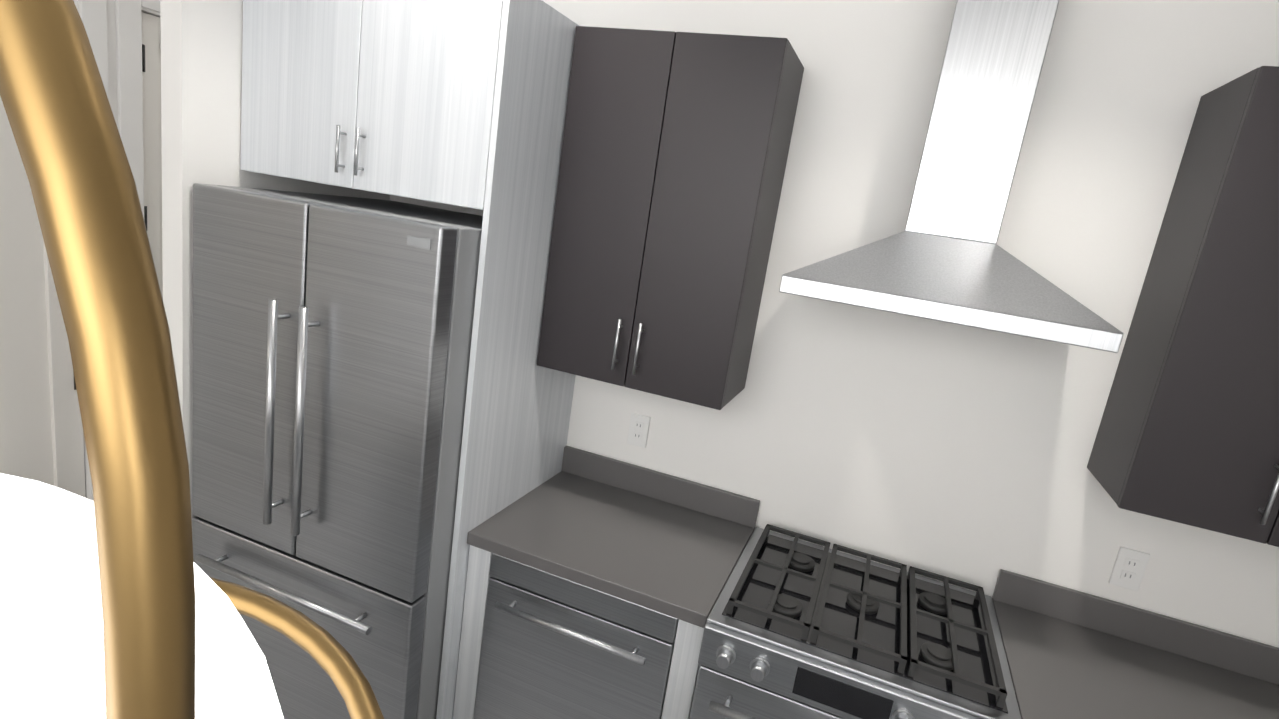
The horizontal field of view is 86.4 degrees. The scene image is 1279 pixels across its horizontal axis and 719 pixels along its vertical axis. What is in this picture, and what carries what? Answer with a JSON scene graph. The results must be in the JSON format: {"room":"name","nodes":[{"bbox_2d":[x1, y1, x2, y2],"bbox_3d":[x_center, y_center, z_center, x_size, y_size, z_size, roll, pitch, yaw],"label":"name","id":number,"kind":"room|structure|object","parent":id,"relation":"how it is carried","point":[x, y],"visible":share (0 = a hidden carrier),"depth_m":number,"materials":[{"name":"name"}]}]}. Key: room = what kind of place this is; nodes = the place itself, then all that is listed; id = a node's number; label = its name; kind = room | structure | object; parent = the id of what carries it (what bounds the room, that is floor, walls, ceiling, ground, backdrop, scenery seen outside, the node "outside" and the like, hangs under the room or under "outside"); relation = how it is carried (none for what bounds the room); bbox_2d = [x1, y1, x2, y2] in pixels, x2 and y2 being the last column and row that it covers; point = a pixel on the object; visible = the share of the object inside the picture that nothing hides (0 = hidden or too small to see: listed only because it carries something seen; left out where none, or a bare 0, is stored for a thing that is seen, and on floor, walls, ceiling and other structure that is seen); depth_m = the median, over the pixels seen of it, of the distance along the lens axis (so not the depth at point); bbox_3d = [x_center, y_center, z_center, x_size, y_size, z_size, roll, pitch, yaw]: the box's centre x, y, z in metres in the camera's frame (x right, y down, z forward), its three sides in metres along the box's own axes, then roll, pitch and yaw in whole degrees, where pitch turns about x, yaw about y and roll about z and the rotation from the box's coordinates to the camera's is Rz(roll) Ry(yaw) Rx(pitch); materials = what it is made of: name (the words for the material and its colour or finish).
{"room":"kitchen","nodes":[
{"label":"kitchen","id":0,"kind":"room"},
{"bbox_2d":[78,0,117,127],"bbox_3d":[-3.194,-0.054,0.060,0.200,3.040,9.050,13,13,19],"label":"wall","id":1,"kind":"structure","parent":0,"point":[111,42],"depth_m":2.53,"materials":[{"name":"white paint"}]},
{"bbox_2d":[0,96,85,497],"bbox_3d":[-2.314,-0.096,2.288,0.098,2.381,0.783,13,13,19],"label":"door","id":2,"kind":"structure","parent":1,"relation":"in","point":[41,434],"depth_m":2.54,"materials":[{"name":"white paint"}]},
{"bbox_2d":[73,0,160,500],"bbox_3d":[-2.364,-0.160,2.348,0.236,2.490,3.464,13,13,19],"label":"door frame","id":3,"kind":"structure","parent":1,"relation":"attached to","point":[93,15],"depth_m":2.58,"materials":[{"name":"white paint"}]},
{"bbox_2d":[142,12,162,298],"bbox_3d":[-1.991,-0.228,3.104,0.108,2.376,0.527,13,13,19],"label":"closet door","id":4,"kind":"structure","parent":1,"relation":"in","point":[151,76],"depth_m":2.76,"materials":[{"name":"white paint"}]},
{"bbox_2d":[160,0,391,518],"bbox_3d":[-1.292,-0.007,2.493,0.085,2.440,0.840,13,13,19],"label":"wall","id":5,"kind":"structure","parent":0,"point":[201,40],"depth_m":2.00,"materials":[{"name":"white paint"}]},
{"bbox_2d":[392,0,1278,647],"bbox_3d":[0.435,-0.029,2.358,3.350,3.040,0.120,13,13,19],"label":"wall","id":6,"kind":"structure","parent":0,"point":[952,450],"depth_m":2.07,"materials":[{"name":"white paint"}]},
{"bbox_2d":[627,412,650,447],"bbox_3d":[-0.004,0.261,2.504,0.075,0.120,0.012,13,13,19],"label":"electrical outlet","id":7,"kind":"object","parent":6,"relation":"attached to","point":[638,429],"visible":1,"depth_m":2.50,"materials":[{"name":"white plastic"}]},
{"bbox_2d":[537,26,803,409],"bbox_3d":[0.080,-0.440,2.160,0.630,1.043,0.364,13,13,19],"label":"upper cabinet","id":8,"kind":"object","parent":6,"relation":"attached to","point":[674,153],"visible":1,"depth_m":2.01,"materials":[{"name":"grey wood"}]},
{"bbox_2d":[561,446,1278,685],"bbox_3d":[0.776,0.625,2.254,2.318,0.100,0.020,13,13,19],"label":"backsplash","id":9,"kind":"structure","parent":6,"relation":"attached to","point":[1256,659],"depth_m":2.06,"materials":[{"name":"grey stone"}]},
{"bbox_2d":[779,0,1123,352],"bbox_3d":[0.866,-0.584,1.756,0.760,0.943,0.500,13,13,19],"label":"range hood","id":10,"kind":"object","parent":6,"relation":"attached to","point":[943,257],"visible":1,"depth_m":1.72,"materials":[{"name":"silver metal"}]},
{"bbox_2d":[1109,546,1149,590],"bbox_3d":[1.439,0.616,2.000,0.075,0.120,0.012,13,13,19],"label":"electrical outlet","id":11,"kind":"object","parent":6,"relation":"attached to","point":[1129,568],"visible":1,"depth_m":2.00,"materials":[{"name":"white plastic"}]},
{"bbox_2d":[1087,66,1278,546],"bbox_3d":[1.604,-0.091,1.624,0.605,1.043,0.364,13,13,19],"label":"upper cabinet","id":12,"kind":"object","parent":6,"relation":"attached to","point":[1188,432],"visible":1,"depth_m":1.60,"materials":[{"name":"grey wood"}]},
{"bbox_2d":[992,596,1278,718],"bbox_3d":[1.362,0.901,1.739,0.787,0.040,0.631,13,13,19],"label":"countertop","id":13,"kind":"structure","parent":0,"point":[1058,669],"depth_m":1.83,"materials":[{"name":"grey stone"}]},
{"bbox_3d":[-1.735,1.857,-0.191,8.000,0.120,9.250,13,13,19],"label":"floor","id":14,"kind":"structure","parent":0,"visible":0},
{"bbox_2d":[192,183,482,718],"bbox_3d":[-0.890,0.399,2.385,0.880,1.820,0.890,13,13,19],"label":"fridge","id":15,"kind":"object","parent":14,"relation":"on","point":[332,339],"visible":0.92,"depth_m":1.95,"materials":[{"name":"grey metal"}]},
{"bbox_2d":[240,0,578,718],"bbox_3d":[-0.799,0.087,2.404,0.912,2.440,0.709,13,13,19],"label":"tall cabinet","id":16,"kind":"object","parent":14,"relation":"on","point":[462,103],"visible":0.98,"depth_m":1.94,"materials":[{"name":"white laminate"}]},
{"bbox_2d":[453,542,704,718],"bbox_3d":[-0.122,1.015,2.343,0.762,0.870,0.621,13,13,19],"label":"base cabinet","id":17,"kind":"object","parent":14,"relation":"on","point":[536,642],"depth_m":2.01,"materials":[{"name":"grey laminate"}]},
{"bbox_2d":[467,470,753,623],"bbox_3d":[-0.060,0.576,2.240,0.765,0.040,0.631,13,13,19],"label":"countertop","id":18,"kind":"structure","parent":17,"relation":"on","point":[675,559],"depth_m":2.14,"materials":[{"name":"grey stone"}]},
{"bbox_2d":[689,524,1020,718],"bbox_3d":[0.569,1.133,2.030,0.760,0.937,0.720,13,13,19],"label":"range","id":19,"kind":"object","parent":14,"relation":"on","point":[795,628],"visible":1,"depth_m":1.79,"materials":[{"name":"silver metal"}]},
{"bbox_3d":[-1.832,-1.320,-0.683,6.800,0.120,9.250,13,13,19],"label":"ceiling","id":20,"kind":"structure","parent":0,"visible":0},
{"bbox_2d":[0,0,383,718],"bbox_3d":[-0.115,-0.438,0.027,0.272,1.396,0.272,13,13,19],"label":"pendant light","id":21,"kind":"object","parent":20,"relation":"hanging from","point":[116,602],"visible":1,"depth_m":0.08,"materials":[{"name":"gold metal"}]}
]}

